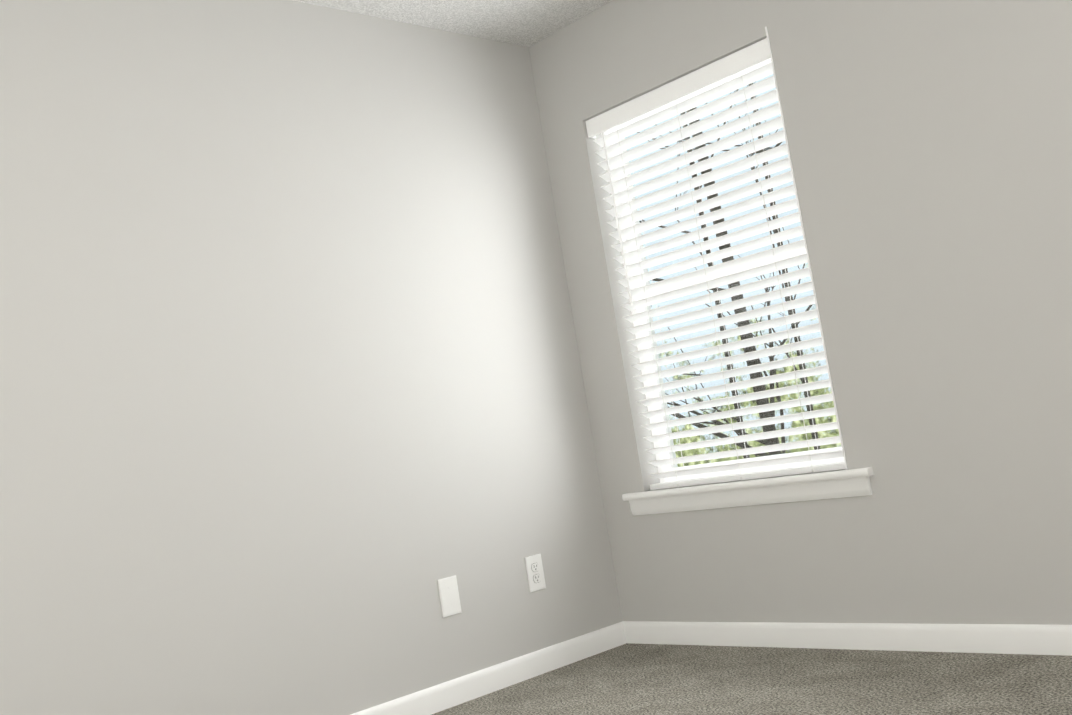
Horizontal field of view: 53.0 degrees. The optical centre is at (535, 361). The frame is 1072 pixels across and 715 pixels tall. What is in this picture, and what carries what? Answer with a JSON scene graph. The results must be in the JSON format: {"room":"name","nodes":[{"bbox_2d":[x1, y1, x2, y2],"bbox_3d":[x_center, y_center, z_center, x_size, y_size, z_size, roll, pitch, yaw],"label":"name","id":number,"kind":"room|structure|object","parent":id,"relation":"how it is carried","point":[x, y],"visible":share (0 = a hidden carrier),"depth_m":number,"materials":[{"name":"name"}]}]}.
{"room":"empty bedroom","nodes":[
{"label":"empty bedroom","id":0,"kind":"room"},
{"bbox_2d":[0,0,622,714],"bbox_3d":[-1.292,0.036,3.039,4.220,2.440,0.160,-5,-6,-44],"label":"wall","id":1,"kind":"structure","parent":0,"point":[294,416],"depth_m":3.38,"materials":[{"name":"grey paint"}]},
{"bbox_2d":[437,575,461,617],"bbox_3d":[-0.295,0.806,3.685,0.080,0.128,0.007,-5,-6,-44],"label":"blank wall plate","id":2,"kind":"object","parent":1,"relation":"attached to","point":[449,596],"visible":1,"depth_m":3.68,"materials":[{"name":"white plastic"}]},
{"bbox_2d":[350,621,626,714],"bbox_3d":[-1.046,1.181,2.882,3.900,0.083,0.014,-5,-6,-44],"label":"baseboard","id":3,"kind":"structure","parent":1,"relation":"attached to","point":[455,692],"depth_m":3.77,"materials":[{"name":"white wood"}]},
{"bbox_2d":[524,554,545,592],"bbox_3d":[-0.001,0.782,3.969,0.080,0.128,0.009,-5,-6,-44],"label":"electrical outlet","id":4,"kind":"object","parent":1,"relation":"attached to","point":[535,572],"visible":1,"depth_m":3.96,"materials":[{"name":"white plastic"}]},
{"bbox_2d":[293,0,611,46],"bbox_3d":[-0.268,-1.527,1.846,4.220,0.120,3.780,-5,-6,-44],"label":"ceiling","id":5,"kind":"structure","parent":0,"point":[527,23],"depth_m":4.05,"materials":[{"name":"white paint"}]},
{"bbox_2d":[432,643,1071,714],"bbox_3d":[0.138,0.992,1.641,4.220,0.120,3.780,-5,-6,-44],"label":"floor","id":6,"kind":"structure","parent":0,"point":[644,679],"depth_m":3.22,"materials":[{"name":"carpet"}]},
{"bbox_2d":[529,0,1071,624],"bbox_3d":[1.393,-0.387,3.151,0.160,2.440,3.460,-5,-6,-44],"label":"wall","id":7,"kind":"structure","parent":0,"point":[931,148],"depth_m":3.35,"materials":[{"name":"grey paint"}]},
{"bbox_2d":[601,58,843,482],"bbox_3d":[0.700,-0.307,3.965,0.085,1.472,0.880,-5,-6,-44],"label":"window","id":8,"kind":"structure","parent":7,"relation":"in","point":[665,468],"depth_m":4.05,"materials":[{"name":"white plastic"}]},
{"bbox_2d":[585,27,847,489],"bbox_3d":[0.624,-0.312,3.893,0.084,1.505,0.876,-5,-6,-44],"label":"window blind","id":9,"kind":"object","parent":8,"relation":"attached to","point":[723,68],"visible":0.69,"depth_m":3.88,"materials":[{"name":"white plastic"}]},
{"bbox_2d":[622,467,873,515],"bbox_3d":[0.746,0.467,3.828,0.138,0.088,1.056,-5,-6,-44],"label":"sill","id":10,"kind":"structure","parent":7,"relation":"attached to","point":[821,485],"depth_m":3.73,"materials":[{"name":"white wood"}]},
{"bbox_2d":[623,621,1071,655],"bbox_3d":[1.517,0.778,2.996,0.014,0.083,3.460,-5,-6,-44],"label":"baseboard","id":11,"kind":"structure","parent":7,"relation":"attached to","point":[1034,639],"depth_m":3.46,"materials":[{"name":"white wood"}]},
{"label":"outside","id":12,"kind":"structure","parent":0,"visible":0},
{"bbox_2d":[625,74,840,466],"bbox_3d":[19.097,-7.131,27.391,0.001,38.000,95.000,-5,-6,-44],"label":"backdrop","id":13,"kind":"structure","parent":12,"point":[799,423],"depth_m":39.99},
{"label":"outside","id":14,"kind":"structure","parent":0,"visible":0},
{"bbox_2d":[637,83,819,458],"bbox_3d":[6.606,-1.876,14.278,16.463,15.516,17.884,-5,-6,-44],"label":"trunks","id":15,"kind":"object","parent":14,"point":[738,432],"depth_m":11.01,"materials":[{"name":"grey plant"}]}
]}

